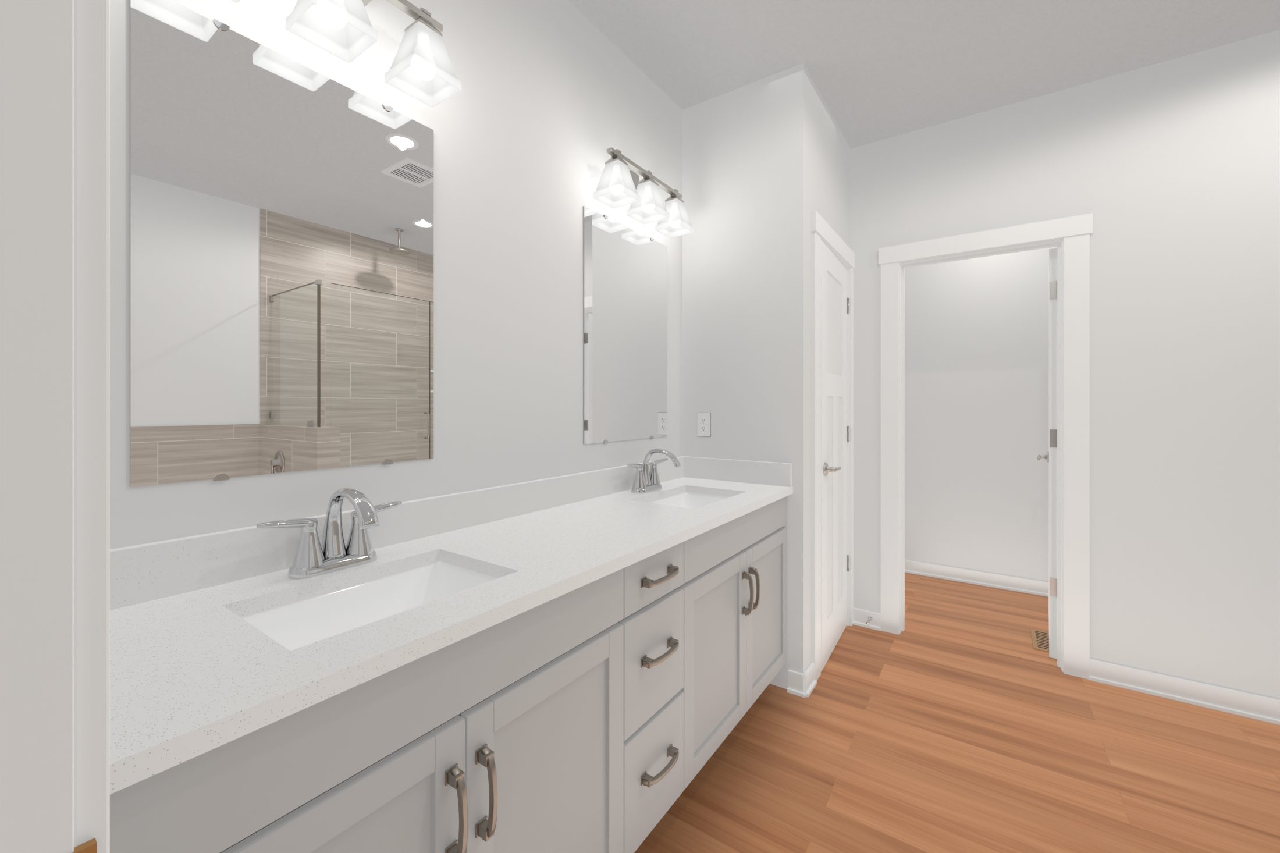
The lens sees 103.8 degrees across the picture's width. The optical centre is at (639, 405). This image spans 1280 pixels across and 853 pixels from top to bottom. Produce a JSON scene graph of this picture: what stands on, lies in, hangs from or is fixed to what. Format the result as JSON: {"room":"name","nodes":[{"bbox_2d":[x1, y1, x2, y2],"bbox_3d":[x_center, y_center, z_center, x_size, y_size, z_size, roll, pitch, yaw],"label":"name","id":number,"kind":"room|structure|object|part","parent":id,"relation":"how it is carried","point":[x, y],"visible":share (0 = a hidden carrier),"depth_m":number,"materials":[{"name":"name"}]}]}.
{"room":"bathroom","nodes":[
{"label":"bathroom","id":0,"kind":"room"},
{"bbox_2d":[73,0,109,852],"bbox_3d":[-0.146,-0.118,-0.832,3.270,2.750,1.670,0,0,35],"label":"door frame","id":1,"kind":"structure","parent":0,"point":[91,419],"depth_m":0.28,"materials":[{"name":"grey paint"}]},
{"bbox_2d":[109,0,682,549],"bbox_3d":[-0.299,-0.118,1.900,0.115,2.750,5.970,0,0,35],"label":"wall","id":2,"kind":"structure","parent":0,"point":[541,112],"depth_m":1.56,"materials":[{"name":"white paint"}]},
{"bbox_2d":[129,0,433,486],"bbox_3d":[-0.748,-0.311,1.151,0.008,0.922,0.600,0,0,35],"label":"mirror","id":3,"kind":"object","parent":2,"relation":"attached to","point":[281,263],"visible":1,"depth_m":1.07,"materials":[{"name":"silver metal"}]},
{"bbox_2d":[230,0,461,107],"bbox_3d":[-0.685,-0.919,1.104,0.166,0.218,0.563,0,0,35],"label":"sconce","id":4,"kind":"object","parent":2,"relation":"attached to","point":[421,70],"visible":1,"depth_m":1.20,"materials":[{"name":"white glass"}]},
{"bbox_3d":[-0.795,-0.877,0.918,0.133,0.135,0.133,0,0,35],"label":"lamp shade","id":5,"kind":"part","parent":4,"relation":"part of","materials":[{"name":"white glass"}]},
{"bbox_3d":[-0.671,-0.877,1.094,0.133,0.135,0.133,0,0,35],"label":"lamp shade","id":6,"kind":"part","parent":4,"relation":"part of","materials":[{"name":"white glass"}]},
{"bbox_3d":[-0.671,-0.885,1.094,0.060,0.112,0.060,0,0,35],"label":"bulb","id":7,"kind":"part","parent":4,"relation":"part of","materials":[{"name":"white glass"}]},
{"bbox_3d":[-0.548,-0.877,1.270,0.133,0.135,0.133,0,0,35],"label":"lamp shade","id":8,"kind":"part","parent":4,"relation":"part of","materials":[{"name":"white glass"}]},
{"bbox_3d":[-0.548,-0.885,1.270,0.060,0.112,0.060,0,0,35],"label":"bulb","id":9,"kind":"part","parent":4,"relation":"part of","materials":[{"name":"white glass"}]},
{"bbox_2d":[109,466,628,609],"bbox_3d":[-0.392,0.304,1.644,0.020,0.102,2.148,0,0,35],"label":"backsplash","id":10,"kind":"structure","parent":2,"relation":"attached to","point":[139,573],"depth_m":1.06,"materials":[{"name":"white stone"}]},
{"bbox_2d":[582,205,667,443],"bbox_3d":[-0.042,-0.308,2.158,0.008,0.917,0.596,0,0,35],"label":"mirror","id":11,"kind":"object","parent":2,"relation":"attached to","point":[625,333],"visible":1,"depth_m":2.11,"materials":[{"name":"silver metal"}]},
{"bbox_2d":[592,147,694,237],"bbox_3d":[0.021,-0.901,2.110,0.166,0.218,0.563,0,0,35],"label":"sconce","id":12,"kind":"object","parent":2,"relation":"attached to","point":[620,184],"visible":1,"depth_m":2.06,"materials":[{"name":"white glass"}]},
{"bbox_3d":[-0.089,-0.859,1.925,0.133,0.135,0.133,0,0,35],"label":"lamp shade","id":13,"kind":"part","parent":12,"relation":"part of","materials":[{"name":"white glass"}]},
{"bbox_3d":[-0.089,-0.867,1.925,0.060,0.112,0.060,0,0,35],"label":"bulb","id":14,"kind":"part","parent":12,"relation":"part of","materials":[{"name":"white glass"}]},
{"bbox_3d":[0.034,-0.859,2.101,0.133,0.135,0.133,0,0,35],"label":"lamp shade","id":15,"kind":"part","parent":12,"relation":"part of","materials":[{"name":"white glass"}]},
{"bbox_3d":[0.034,-0.867,2.101,0.060,0.112,0.060,0,0,35],"label":"bulb","id":16,"kind":"part","parent":12,"relation":"part of","materials":[{"name":"white glass"}]},
{"bbox_3d":[0.157,-0.859,2.277,0.133,0.135,0.133,0,0,35],"label":"lamp shade","id":17,"kind":"part","parent":12,"relation":"part of","materials":[{"name":"white glass"}]},
{"bbox_2d":[682,62,809,689],"bbox_3d":[0.489,-0.118,2.395,0.607,2.750,0.090,0,0,35],"label":"wall","id":18,"kind":"structure","parent":0,"point":[746,276],"depth_m":2.31,"materials":[{"name":"white paint"}]},
{"bbox_2d":[697,412,710,436],"bbox_3d":[0.312,0.092,2.459,0.073,0.118,0.007,0,0,35],"label":"electrical outlet","id":19,"kind":"object","parent":18,"relation":"attached to","point":[704,424],"visible":1,"depth_m":2.46,"materials":[{"name":"white plastic"}]},
{"bbox_2d":[684,456,791,485],"bbox_3d":[0.446,0.304,2.356,0.535,0.102,0.021,0,0,35],"label":"backsplash","id":20,"kind":"structure","parent":18,"relation":"attached to","point":[775,473],"depth_m":2.33,"materials":[{"name":"white stone"}]},
{"bbox_2d":[787,669,806,698],"bbox_3d":[0.683,1.211,2.188,0.079,0.092,0.025,0,0,35],"label":"baseboard","id":21,"kind":"structure","parent":18,"relation":"attached to","point":[795,682],"depth_m":2.19,"materials":[{"name":"white paint"}]},
{"bbox_2d":[809,73,850,665],"bbox_3d":[0.956,-0.118,2.611,0.090,2.750,0.800,0,0,35],"label":"wall","id":22,"kind":"structure","parent":0,"point":[829,176],"depth_m":2.45,"materials":[{"name":"white paint"}]},
{"bbox_2d":[802,662,816,697],"bbox_3d":[0.752,1.211,2.220,0.025,0.092,0.133,0,0,35],"label":"baseboard","id":23,"kind":"structure","parent":22,"relation":"attached to","point":[811,683],"depth_m":2.21,"materials":[{"name":"white paint"}]},
{"bbox_2d":[811,210,854,680],"bbox_3d":[0.990,0.188,2.598,0.161,2.138,0.780,0,0,35],"label":"door","id":24,"kind":"structure","parent":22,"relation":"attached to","point":[845,265],"depth_m":2.54,"materials":[{"name":"white paint"}]},
{"bbox_3d":[0.935,0.304,2.433,0.054,0.064,0.147,0,0,33],"label":"lever","id":25,"kind":"part","parent":24,"relation":"part of","materials":[{"name":"silver metal"}]},
{"bbox_3d":[1.027,0.235,2.607,0.089,2.028,0.616,0,0,33],"label":"closet door","id":26,"kind":"part","parent":24,"relation":"part of","materials":[{"name":"white wood"}]},
{"bbox_2d":[567,0,1279,148],"bbox_3d":[1.096,-1.533,0.985,3.720,0.080,6.070,0,0,35],"label":"ceiling","id":27,"kind":"structure","parent":0,"point":[878,70],"depth_m":2.07,"materials":[{"name":"grey paint"}]},
{"bbox_2d":[634,572,1279,852],"bbox_3d":[1.096,1.287,0.985,3.720,0.060,6.070,0,0,35],"label":"floor","id":28,"kind":"structure","parent":0,"point":[956,717],"depth_m":1.78,"materials":[{"name":"brown wood"}]},
{"bbox_2d":[109,490,793,852],"bbox_3d":[-0.164,0.821,1.484,0.576,0.871,2.144,0,0,35],"label":"bathroom vanity","id":29,"kind":"object","parent":28,"relation":"on","point":[593,661],"depth_m":0.97,"materials":[{"name":"grey paint"}]},
{"bbox_2d":[109,476,793,781],"bbox_3d":[-0.171,0.370,1.489,0.559,0.030,2.148,0,0,35],"label":"countertop","id":30,"kind":"structure","parent":29,"relation":"on","point":[187,669],"depth_m":0.83,"materials":[{"name":"white stone"}]},
{"bbox_2d":[249,488,405,583],"bbox_3d":[-0.621,0.266,1.070,0.192,0.178,0.291,0,0,35],"label":"faucet","id":31,"kind":"object","parent":30,"relation":"on","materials":[{"name":"silver metal"}]},
{"bbox_2d":[235,553,505,646],"bbox_3d":[-0.502,0.448,0.987,0.339,0.151,0.480,0,0,35],"label":"sink","id":32,"kind":"object","parent":30,"relation":"in","point":[302,617],"depth_m":1.08,"materials":[{"name":"white ceramic"}]},
{"bbox_2d":[621,448,684,492],"bbox_3d":[0.080,0.266,2.072,0.192,0.178,0.291,0,0,35],"label":"faucet","id":33,"kind":"object","parent":30,"relation":"on","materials":[{"name":"silver metal"}]},
{"bbox_2d":[645,488,735,506],"bbox_3d":[0.199,0.448,1.988,0.339,0.151,0.481,0,0,35],"label":"sink","id":34,"kind":"object","parent":30,"relation":"in","point":[692,497],"depth_m":2.19,"materials":[{"name":"white ceramic"}]},
{"bbox_2d":[1029,628,1049,652],"bbox_3d":[2.158,1.254,2.676,0.110,0.006,0.280,0,0,35],"label":"floor vent","id":35,"kind":"object","parent":28,"relation":"in","point":[1034,639],"depth_m":2.68,"materials":[{"name":"brown"}]},
{"bbox_3d":[2.158,1.251,2.676,0.070,0.001,0.228,0,0,35],"label":"floor vent slots","id":36,"kind":"part","parent":35,"relation":"part of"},
{"bbox_2d":[904,246,1057,581],"bbox_3d":[2.772,-0.118,3.333,3.270,2.750,0.100,0,0,35],"label":"wall","id":37,"kind":"structure","parent":0,"point":[976,406],"depth_m":3.54,"materials":[{"name":"white paint"}]},
{"bbox_2d":[904,559,1048,596],"bbox_3d":[2.555,1.211,3.408,2.070,0.092,0.025,0,0,35],"label":"baseboard","id":38,"kind":"structure","parent":37,"relation":"attached to","point":[1024,585],"depth_m":3.52,"materials":[{"name":"white paint"}]},
{"bbox_2d":[850,29,1279,699],"bbox_3d":[2.097,-0.118,2.370,3.270,2.750,0.115,0,0,35],"label":"wall","id":39,"kind":"structure","parent":0,"point":[1166,174],"depth_m":2.19,"materials":[{"name":"white paint"}]},
{"bbox_2d":[852,607,880,630],"bbox_3d":[1.288,1.211,2.851,0.145,0.092,0.025,0,0,35],"label":"baseboard","id":40,"kind":"structure","parent":39,"relation":"attached to","point":[860,617],"depth_m":2.85,"materials":[{"name":"white paint"}]},
{"bbox_2d":[865,616,872,624],"bbox_3d":[1.282,1.202,2.810,0.022,0.022,0.073,0,0,35],"label":"doorstop","id":41,"kind":"object","parent":39,"relation":"attached to","point":[870,618],"visible":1,"depth_m":2.81,"materials":[{"name":"silver metal"}]},
{"bbox_2d":[878,212,1092,679],"bbox_3d":[1.740,0.188,2.606,0.898,2.138,0.139,0,0,35],"label":"door frame","id":42,"kind":"structure","parent":39,"relation":"attached to","point":[1074,233],"depth_m":2.41,"materials":[{"name":"white paint"}]},
{"bbox_2d":[1048,247,1057,659],"bbox_3d":[2.259,0.235,2.741,0.038,2.028,0.686,0,0,39],"label":"door","id":43,"kind":"structure","parent":39,"relation":"in","point":[1052,451],"depth_m":2.48,"materials":[{"name":"white paint"}]},
{"bbox_2d":[1036,452,1049,462],"bbox_3d":[2.369,0.304,2.950,0.054,0.064,0.147,0,0,39],"label":"lever","id":44,"kind":"object","parent":43,"relation":"attached to","point":[1046,457],"visible":1,"depth_m":2.96,"materials":[{"name":"silver metal"}]},
{"bbox_3d":[2.047,0.163,2.478,0.036,1.557,0.011,0,0,39],"label":"door main hinges","id":45,"kind":"part","parent":43,"relation":"part of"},
{"bbox_2d":[1089,658,1279,724],"bbox_3d":[2.391,1.211,2.079,0.793,0.092,0.025,0,0,35],"label":"baseboard","id":46,"kind":"structure","parent":39,"relation":"attached to","point":[1258,707],"depth_m":2.12,"materials":[{"name":"white paint"}]},
{"bbox_3d":[0.286,-0.118,-0.215,3.270,2.750,0.115,0,0,35],"label":"wall","id":47,"kind":"structure","parent":0,"visible":0},
{"bbox_2d":[0,0,73,852],"bbox_3d":[0.004,0.226,-0.017,0.860,2.062,0.115,0,0,35],"label":"door frame","id":48,"kind":"structure","parent":47,"relation":"attached to","point":[36,426],"depth_m":0.26,"materials":[{"name":"white paint"}]},
{"bbox_2d":[72,837,97,852],"bbox_3d":[-0.301,0.272,0.268,0.006,0.070,0.014,0,0,35],"label":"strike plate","id":49,"kind":"structure","parent":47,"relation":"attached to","point":[90,846],"depth_m":0.27,"materials":[{"name":"wood"}]}
]}

